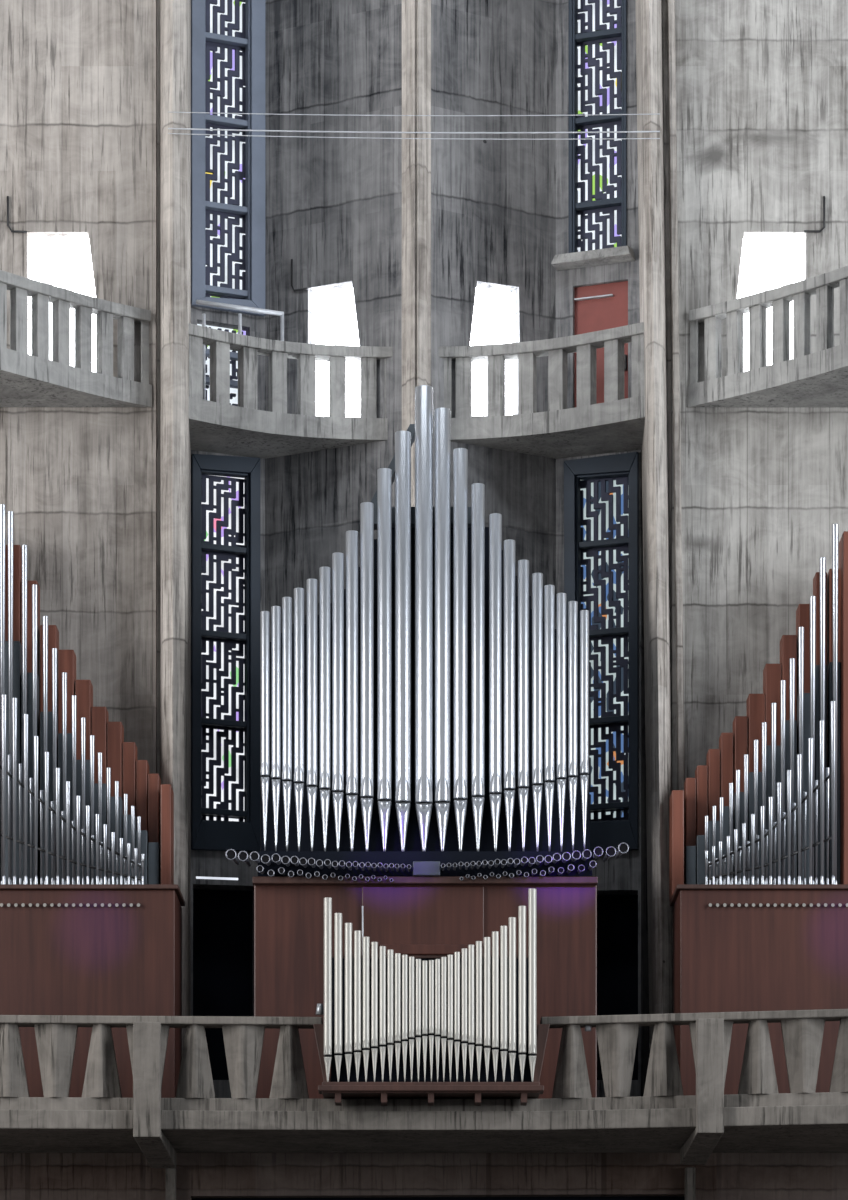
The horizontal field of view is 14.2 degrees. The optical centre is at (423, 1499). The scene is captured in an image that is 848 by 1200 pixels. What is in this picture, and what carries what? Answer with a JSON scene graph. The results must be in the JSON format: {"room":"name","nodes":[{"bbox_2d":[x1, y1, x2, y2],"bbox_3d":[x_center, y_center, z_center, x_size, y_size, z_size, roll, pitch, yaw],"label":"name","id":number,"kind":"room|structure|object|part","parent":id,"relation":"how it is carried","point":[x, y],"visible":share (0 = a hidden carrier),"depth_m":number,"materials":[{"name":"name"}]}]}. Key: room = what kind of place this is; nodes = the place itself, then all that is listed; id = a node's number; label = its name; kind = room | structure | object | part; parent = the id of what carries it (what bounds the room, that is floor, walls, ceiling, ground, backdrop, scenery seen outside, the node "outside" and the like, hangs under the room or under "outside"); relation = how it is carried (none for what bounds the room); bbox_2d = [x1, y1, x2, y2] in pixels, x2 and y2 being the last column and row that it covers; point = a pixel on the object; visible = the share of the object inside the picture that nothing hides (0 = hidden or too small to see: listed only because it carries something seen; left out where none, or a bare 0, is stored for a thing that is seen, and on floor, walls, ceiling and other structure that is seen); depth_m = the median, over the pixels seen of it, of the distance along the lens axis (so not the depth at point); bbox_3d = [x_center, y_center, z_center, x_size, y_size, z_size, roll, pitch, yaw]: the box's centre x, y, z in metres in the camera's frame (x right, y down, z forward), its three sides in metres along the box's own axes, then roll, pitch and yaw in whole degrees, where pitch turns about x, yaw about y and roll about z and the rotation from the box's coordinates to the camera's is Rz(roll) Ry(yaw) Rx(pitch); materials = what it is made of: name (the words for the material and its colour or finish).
{"room":"church interior","nodes":[
{"label":"church interior","id":0,"kind":"room"},
{"bbox_2d":[0,0,156,773],"bbox_3d":[-6.476,-10.900,39.775,6.709,25.000,0.350,0,0,0],"label":"wall","id":1,"kind":"structure","parent":0,"point":[78,78],"depth_m":39.60,"materials":[{"name":"concrete"}]},
{"bbox_2d":[7,196,26,232],"bbox_3d":[-4.741,-14.963,39.580,0.235,0.426,0.026,0,0,0],"label":"conduit","id":2,"kind":"object","parent":1,"relation":"attached to","point":[11,230],"visible":1,"depth_m":39.57,"materials":[{"name":"grey metal"}]},
{"bbox_2d":[29,235,95,371],"bbox_3d":[-4.170,-13.953,39.760,0.908,1.631,0.120,0,0,0],"label":"window","id":3,"kind":"structure","parent":1,"relation":"in","point":[65,262],"depth_m":39.80,"materials":[{"name":"white glass"}]},
{"bbox_2d":[0,270,151,406],"bbox_3d":[-5.506,-13.278,37.935,4.680,1.112,3.508,0,0,0],"label":"balcony","id":4,"kind":"object","parent":1,"relation":"attached to","point":[26,380],"visible":1,"depth_m":39.03,"materials":[{"name":"concrete"}]},
{"bbox_3d":[-5.227,-13.770,37.946,5.232,0.129,0.258,0,0,-41],"label":"handrail","id":5,"kind":"part","parent":4,"relation":"part of","materials":[{"name":"concrete"}]},
{"bbox_2d":[157,0,190,1052],"bbox_3d":[-3.021,-12.021,40.569,0.480,25.429,2.899,0,0,-4],"label":"column","id":6,"kind":"structure","parent":0,"point":[173,16],"depth_m":39.22,"materials":[{"name":"concrete"}]},
{"bbox_2d":[193,889,252,1079],"bbox_3d":[-2.595,-6.328,41.880,1.085,2.475,0.100,0,0,-22],"label":"door","id":7,"kind":"structure","parent":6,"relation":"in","point":[222,919],"depth_m":41.87,"materials":[{"name":"black"}]},
{"bbox_2d":[169,112,657,115],"bbox_3d":[-0.115,-15.949,39.120,5.661,0.051,0.010,0,0,0],"label":"wire","id":8,"kind":"object","parent":6,"relation":"attached to","point":[169,112],"visible":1,"depth_m":39.11,"materials":[{"name":"grey metal"}]},
{"bbox_2d":[168,133,659,139],"bbox_3d":[-0.115,-15.690,39.120,5.661,0.074,0.010,0,0,0],"label":"wire","id":9,"kind":"object","parent":6,"relation":"attached to","point":[168,133],"visible":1,"depth_m":39.11,"materials":[{"name":"grey metal"}]},
{"bbox_2d":[168,128,659,133],"bbox_3d":[-0.115,-15.755,39.120,5.661,0.064,0.016,0,0,0],"label":"wire","id":10,"kind":"object","parent":6,"relation":"attached to","point":[168,128],"visible":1,"depth_m":39.11,"materials":[{"name":"grey metal"}]},
{"bbox_2d":[191,306,264,1097],"bbox_3d":[-2.454,-10.911,41.532,0.962,25.023,0.350,0,0,-22],"label":"wall","id":11,"kind":"structure","parent":0,"point":[204,863],"depth_m":41.40,"materials":[{"name":"concrete"}]},
{"bbox_2d":[196,876,237,879],"bbox_3d":[-2.498,-7.506,41.050,0.511,0.029,0.050,0,0,-6],"label":"lamp","id":12,"kind":"object","parent":11,"relation":"attached to","point":[197,877],"visible":1,"depth_m":41.03,"materials":[{"name":"white"}]},
{"bbox_2d":[197,324,245,405],"bbox_3d":[-2.469,-13.634,41.429,0.679,1.370,0.170,0,0,-22],"label":"window","id":13,"kind":"structure","parent":11,"relation":"in","point":[233,354],"depth_m":41.48,"materials":[{"name":"glass"}]},
{"bbox_3d":[-2.456,-13.604,41.397,0.679,0.749,0.100,0,0,-22],"label":"frame","id":14,"kind":"part","parent":13,"relation":"part of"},
{"bbox_2d":[191,454,259,851],"bbox_3d":[-2.440,-10.294,41.409,0.871,4.836,0.230,0,0,-22],"label":"window","id":15,"kind":"structure","parent":11,"relation":"in","point":[225,490],"depth_m":41.43,"materials":[{"name":"stained glass"},{"name":"dark metal"}]},
{"bbox_3d":[-2.493,-10.369,41.503,0.641,4.293,0.015,0,0,-22],"label":"stained glass","id":16,"kind":"part","parent":15,"relation":"part of","materials":[{"name":"glass"}]},
{"bbox_2d":[191,0,264,316],"bbox_3d":[-2.413,-19.018,41.420,0.942,9.126,0.230,0,0,-22],"label":"window","id":17,"kind":"structure","parent":11,"relation":"in","point":[228,36],"depth_m":41.45,"materials":[{"name":"metal"}]},
{"bbox_3d":[-2.463,-18.997,41.515,0.603,8.851,0.015,0,0,-22],"label":"stained glass","id":18,"kind":"part","parent":17,"relation":"part of","materials":[{"name":"glass"}]},
{"bbox_2d":[265,0,401,641],"bbox_3d":[-1.013,-10.900,41.282,1.904,25.000,0.350,0,0,27],"label":"wall","id":19,"kind":"structure","parent":0,"point":[333,206],"depth_m":41.17,"materials":[{"name":"concrete"}]},
{"bbox_2d":[189,323,392,458],"bbox_3d":[-1.708,-13.278,40.960,2.761,1.112,1.248,0,0,-18],"label":"balcony","id":20,"kind":"object","parent":19,"relation":"attached to","point":[216,425],"visible":0.97,"depth_m":40.65,"materials":[{"name":"concrete"}]},
{"bbox_2d":[196,300,283,399],"bbox_3d":[-2.219,-13.708,41.115,1.112,1.467,0.056,0,0,-22],"label":"guard rail","id":21,"kind":"object","parent":20,"relation":"on","point":[199,302],"visible":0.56,"depth_m":41.07,"materials":[{"name":"metal"}]},
{"bbox_3d":[-2.652,-13.628,40.940,0.044,1.306,0.042,0,0,0],"label":"post","id":22,"kind":"part","parent":21,"relation":"part of","materials":[{"name":"metal"}]},
{"bbox_3d":[-2.223,-14.414,41.114,1.104,0.056,0.056,0,0,-22],"label":"rail","id":23,"kind":"part","parent":21,"relation":"part of","materials":[{"name":"metal"}]},
{"bbox_3d":[-2.225,-13.658,41.113,0.044,1.366,0.042,0,0,0],"label":"post","id":24,"kind":"part","parent":21,"relation":"part of","materials":[{"name":"metal"}]},
{"bbox_3d":[-1.723,-13.693,41.315,0.044,1.436,0.042,0,0,0],"label":"post","id":25,"kind":"part","parent":21,"relation":"part of","materials":[{"name":"metal"}]},
{"bbox_3d":[-1.589,-13.770,40.593,2.761,0.129,0.477,0,0,-18],"label":"handrail","id":26,"kind":"part","parent":20,"relation":"part of","materials":[{"name":"concrete"}]},
{"bbox_2d":[291,259,307,290],"bbox_3d":[-1.519,-14.891,41.316,0.227,0.400,0.026,0,0,27],"label":"conduit","id":27,"kind":"object","parent":19,"relation":"attached to","point":[300,289],"visible":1,"depth_m":41.35,"materials":[{"name":"black metal"}]},
{"bbox_2d":[316,287,359,416],"bbox_3d":[-0.970,-13.875,41.243,0.821,1.683,0.120,0,0,27],"label":"window","id":28,"kind":"structure","parent":19,"relation":"in","point":[336,321],"depth_m":41.28,"materials":[{"name":"white glass"}]},
{"bbox_2d":[402,0,430,506],"bbox_3d":[-0.096,-10.900,40.622,0.360,25.000,0.556,0,0,0],"label":"column","id":29,"kind":"structure","parent":0,"point":[416,14],"depth_m":40.41,"materials":[{"name":"concrete"}]},
{"bbox_2d":[0,1153,847,1199],"bbox_3d":[0.011,-1.158,38.500,19.062,5.516,0.300,0,0,0],"label":"wall","id":30,"kind":"structure","parent":0,"point":[23,1176],"depth_m":38.35,"materials":[{"name":"concrete"}]},
{"bbox_2d":[166,1168,175,1199],"bbox_3d":[-2.850,-1.070,38.285,0.113,5.340,0.130,0,0,0],"label":"trim","id":31,"kind":"structure","parent":30,"relation":"attached to","point":[170,1172],"depth_m":38.22,"materials":[{"name":"concrete"}]},
{"bbox_2d":[192,1196,684,1199],"bbox_3d":[0.180,-2.346,38.640,5.640,2.211,0.020,0,0,0],"label":"door","id":32,"kind":"structure","parent":30,"relation":"in","point":[618,1197],"depth_m":38.63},
{"bbox_2d":[685,1167,694,1199],"bbox_3d":[2.996,-1.070,38.285,0.113,5.340,0.130,0,0,0],"label":"trim","id":33,"kind":"structure","parent":30,"relation":"attached to","point":[689,1171],"depth_m":38.22,"materials":[{"name":"concrete"}]},
{"bbox_2d":[0,1105,847,1152],"bbox_3d":[-0.190,-4.018,38.657,15.246,0.201,7.686,0,0,0],"label":"beam","id":34,"kind":"structure","parent":0,"point":[806,1128],"depth_m":36.01,"materials":[{"name":"concrete"}]},
{"bbox_2d":[133,1022,175,1167],"bbox_3d":[-2.922,-4.378,36.973,0.284,1.312,2.350,0,0,0],"label":"support bracket","id":35,"kind":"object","parent":34,"relation":"attached to","point":[156,1148],"depth_m":35.80,"materials":[{"name":"concrete"}]},
{"bbox_3d":[-2.922,-4.428,35.878,0.284,1.213,0.160,0,0,0],"label":"post","id":36,"kind":"part","parent":35,"relation":"part of","materials":[{"name":"concrete"}]},
{"bbox_2d":[0,1092,847,1110],"bbox_3d":[-0.190,-4.191,38.657,15.246,0.144,7.486,0,0,0],"label":"slab","id":37,"kind":"object","parent":34,"relation":"on","point":[821,1098],"visible":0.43,"depth_m":36.03,"materials":[{"name":"concrete"}]},
{"bbox_2d":[0,504,184,1097],"bbox_3d":[-4.264,-8.133,38.582,3.042,7.741,1.276,0,0,0],"label":"pipe organ","id":38,"kind":"object","parent":37,"relation":"on","point":[91,903],"visible":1,"depth_m":38.29,"materials":[{"name":"brown wood"}]},
{"bbox_3d":[-4.264,-6.848,38.515,3.042,0.050,1.130,0,0,0],"label":"cornice","id":39,"kind":"part","parent":38,"relation":"part of","materials":[{"name":"brown wood"}]},
{"bbox_3d":[-2.935,-7.505,38.865,0.119,1.264,0.450,0,0,0],"label":"wooden post","id":40,"kind":"part","parent":38,"relation":"part of","materials":[{"name":"red wood"}]},
{"bbox_2d":[0,1015,322,1098],"bbox_3d":[-4.342,-4.688,36.035,6.544,0.862,0.320,0,0,-3],"label":"parapet","id":41,"kind":"object","parent":37,"relation":"on","point":[56,1035],"visible":0.97,"depth_m":36.01,"materials":[{"name":"concrete"}]},
{"bbox_3d":[-4.342,-5.077,36.035,6.544,0.085,0.320,0,0,-3],"label":"handrail","id":42,"kind":"part","parent":41,"relation":"part of","materials":[{"name":"concrete"}]},
{"bbox_2d":[316,1004,323,1014],"bbox_3d":[-1.104,-5.211,36.100,0.090,0.112,0.086,0,0,0],"label":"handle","id":43,"kind":"object","parent":41,"relation":"on","point":[319,1011],"visible":1,"depth_m":36.07,"materials":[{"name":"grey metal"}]},
{"bbox_2d":[225,385,628,1098],"bbox_3d":[0.036,-8.447,38.773,4.506,8.369,1.655,0,0,0],"label":"pipe organ","id":44,"kind":"object","parent":37,"relation":"on","point":[424,733],"visible":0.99,"depth_m":38.53,"materials":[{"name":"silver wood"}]},
{"bbox_3d":[-0.011,-6.561,38.237,1.371,0.674,0.045,0,0,0],"label":"panel","id":45,"kind":"part","parent":44,"relation":"part of","materials":[{"name":"brown wood"}]},
{"bbox_3d":[0.012,-6.953,38.810,3.875,0.078,1.380,0,0,0],"label":"cornice","id":46,"kind":"part","parent":44,"relation":"part of","materials":[{"name":"brown wood"}]},
{"bbox_2d":[313,888,549,1105],"bbox_3d":[0.079,-5.311,36.090,2.500,2.262,0.820,0,0,0],"label":"pipe organ","id":47,"kind":"object","parent":37,"relation":"on","point":[464,1026],"visible":0.99,"depth_m":35.82,"materials":[{"name":"metal"}]},
{"bbox_3d":[-1.077,-4.685,36.150,0.188,0.682,0.500,0,0,0],"label":"panel","id":48,"kind":"part","parent":47,"relation":"part of","materials":[{"name":"brown wood"}]},
{"bbox_3d":[-0.654,-6.054,36.300,0.021,0.577,0.018,0,0,0],"label":"thin rod","id":49,"kind":"part","parent":47,"relation":"part of","materials":[{"name":"metal"}]},
{"bbox_3d":[0.073,-4.336,36.090,2.373,0.116,0.820,0,0,0],"label":"board","id":50,"kind":"part","parent":47,"relation":"part of","materials":[{"name":"brown wood"}]},
{"bbox_3d":[1.235,-4.685,36.150,0.188,0.682,0.500,0,0,0],"label":"panel","id":51,"kind":"part","parent":47,"relation":"part of","materials":[{"name":"brown wood"}]},
{"bbox_2d":[540,1009,847,1098],"bbox_3d":[4.288,-4.688,35.599,6.263,0.862,0.324,0,0,11],"label":"parapet","id":52,"kind":"object","parent":37,"relation":"on","point":[802,1030],"visible":0.96,"depth_m":35.81,"materials":[{"name":"concrete"}]},
{"bbox_2d":[585,1025,590,1030],"bbox_3d":[1.741,-5.011,36.100,0.070,0.062,0.067,0,0,0],"label":"lamp","id":53,"kind":"object","parent":52,"relation":"hanging from","point":[587,1027],"visible":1,"depth_m":36.07,"materials":[{"name":"metal"}]},
{"bbox_3d":[4.288,-5.077,35.599,6.263,0.085,0.324,0,0,11],"label":"handrail","id":54,"kind":"part","parent":52,"relation":"part of","materials":[{"name":"concrete"}]},
{"bbox_2d":[669,524,847,1094],"bbox_3d":[4.313,-7.654,38.582,2.989,6.783,1.276,0,0,0],"label":"pipe organ","id":55,"kind":"object","parent":37,"relation":"on","point":[758,837],"visible":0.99,"depth_m":38.33,"materials":[{"name":"brown wood"}]},
{"bbox_3d":[2.887,-7.471,38.865,0.136,1.196,0.450,0,0,0],"label":"wooden post","id":56,"kind":"part","parent":55,"relation":"part of","materials":[{"name":"red wood"}]},
{"bbox_3d":[4.314,-6.848,38.515,2.986,0.050,1.130,0,0,0],"label":"cornice","id":57,"kind":"part","parent":55,"relation":"part of","materials":[{"name":"brown wood"}]},
{"bbox_3d":[5.064,-8.916,38.675,0.639,4.085,0.450,0,0,0],"label":"panel","id":58,"kind":"part","parent":55,"relation":"part of","materials":[{"name":"silver metal"}]},
{"bbox_2d":[680,1019,723,1164],"bbox_3d":[2.995,-4.386,36.723,0.282,1.297,2.350,0,0,0],"label":"support bracket","id":59,"kind":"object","parent":34,"relation":"attached to","point":[701,1143],"depth_m":35.54,"materials":[{"name":"concrete"}]},
{"bbox_3d":[2.995,-4.436,35.628,0.282,1.198,0.160,0,0,0],"label":"post","id":60,"kind":"part","parent":59,"relation":"part of","materials":[{"name":"concrete"}]},
{"bbox_2d":[431,0,555,628],"bbox_3d":[0.747,-10.900,41.279,1.781,25.000,0.350,0,0,-29],"label":"wall","id":61,"kind":"structure","parent":0,"point":[493,202],"depth_m":41.20,"materials":[{"name":"concrete"}]},
{"bbox_2d":[470,287,512,415],"bbox_3d":[0.742,-13.891,41.259,0.821,1.688,0.120,0,0,-29],"label":"window","id":62,"kind":"structure","parent":61,"relation":"in","point":[491,323],"depth_m":41.28,"materials":[{"name":"white glass"}]},
{"bbox_2d":[556,0,648,1096],"bbox_3d":[2.179,-10.911,41.535,1.078,25.023,0.350,0,0,20],"label":"wall","id":63,"kind":"structure","parent":0,"point":[626,874],"depth_m":41.30,"materials":[{"name":"concrete"}]},
{"bbox_2d":[438,322,644,458],"bbox_3d":[1.580,-13.278,40.905,2.790,1.112,1.226,0,0,20],"label":"balcony","id":64,"kind":"object","parent":63,"relation":"attached to","point":[616,424],"visible":0.91,"depth_m":40.62,"materials":[{"name":"concrete"}]},
{"bbox_3d":[1.448,-13.770,40.532,2.790,0.129,0.434,0,0,20],"label":"handrail","id":65,"kind":"part","parent":64,"relation":"part of","materials":[{"name":"concrete"}]},
{"bbox_2d":[551,246,635,270],"bbox_3d":[2.054,-15.094,41.257,0.997,0.158,0.257,0,0,20],"label":"trim","id":66,"kind":"structure","parent":63,"relation":"attached to","point":[621,254],"depth_m":41.19,"materials":[{"name":"concrete"}]},
{"bbox_2d":[568,0,626,252],"bbox_3d":[2.140,-19.323,41.438,0.735,8.460,0.200,0,0,20],"label":"window","id":67,"kind":"structure","parent":63,"relation":"in","point":[597,29],"depth_m":41.46,"materials":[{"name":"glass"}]},
{"bbox_2d":[574,281,627,407],"bbox_3d":[2.163,-13.926,41.408,0.697,1.771,0.180,0,0,20],"label":"door","id":68,"kind":"structure","parent":63,"relation":"in","point":[599,307],"depth_m":41.42,"materials":[{"name":"red paint"}]},
{"bbox_3d":[2.383,-13.813,41.288,0.150,0.180,0.100,0,0,20],"label":"handle","id":69,"kind":"part","parent":68,"relation":"part of","materials":[{"name":"black metal"}]},
{"bbox_2d":[564,452,638,851],"bbox_3d":[2.182,-10.281,41.407,0.938,4.810,0.230,0,0,20],"label":"window","id":70,"kind":"structure","parent":63,"relation":"in","point":[601,493],"depth_m":41.42,"materials":[{"name":"glass"}]},
{"bbox_3d":[2.236,-10.355,41.502,0.697,4.266,0.015,0,0,20],"label":"stained glass","id":71,"kind":"part","parent":70,"relation":"part of","materials":[{"name":"multicoloured glass"}]},
{"bbox_2d":[635,0,684,1049],"bbox_3d":[2.884,-12.021,40.563,0.935,25.429,2.874,0,0,0],"label":"column","id":72,"kind":"structure","parent":0,"point":[655,19],"depth_m":39.29,"materials":[{"name":"concrete"}]},
{"bbox_2d":[597,895,649,1079],"bbox_3d":[2.341,-6.338,41.876,1.125,2.420,0.100,0,0,20],"label":"door","id":73,"kind":"structure","parent":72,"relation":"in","point":[617,915],"depth_m":41.81,"materials":[{"name":"black"}]},
{"bbox_2d":[671,0,847,789],"bbox_3d":[6.371,-10.900,39.775,6.965,25.000,0.350,0,0,0],"label":"wall","id":74,"kind":"structure","parent":0,"point":[762,85],"depth_m":39.60,"materials":[{"name":"concrete"}]},
{"bbox_2d":[688,266,847,406],"bbox_3d":[5.471,-13.278,37.684,4.796,1.112,4.001,0,0,0],"label":"balcony","id":75,"kind":"object","parent":74,"relation":"attached to","point":[819,378],"visible":1,"depth_m":38.95,"materials":[{"name":"concrete"}]},
{"bbox_3d":[5.183,-13.770,37.730,5.586,0.129,0.323,0,0,44],"label":"handrail","id":76,"kind":"part","parent":75,"relation":"part of","materials":[{"name":"concrete"}]},
{"bbox_2d":[737,235,803,371],"bbox_3d":[4.001,-13.953,39.760,0.897,1.631,0.120,0,0,0],"label":"window","id":77,"kind":"structure","parent":74,"relation":"in","point":[767,263],"depth_m":39.80,"materials":[{"name":"white glass"}]},
{"bbox_2d":[804,196,824,231],"bbox_3d":[4.549,-14.966,39.580,0.246,0.421,0.026,0,0,0],"label":"conduit","id":78,"kind":"object","parent":74,"relation":"attached to","point":[823,196],"visible":1,"depth_m":39.56,"materials":[{"name":"grey metal"}]}
]}

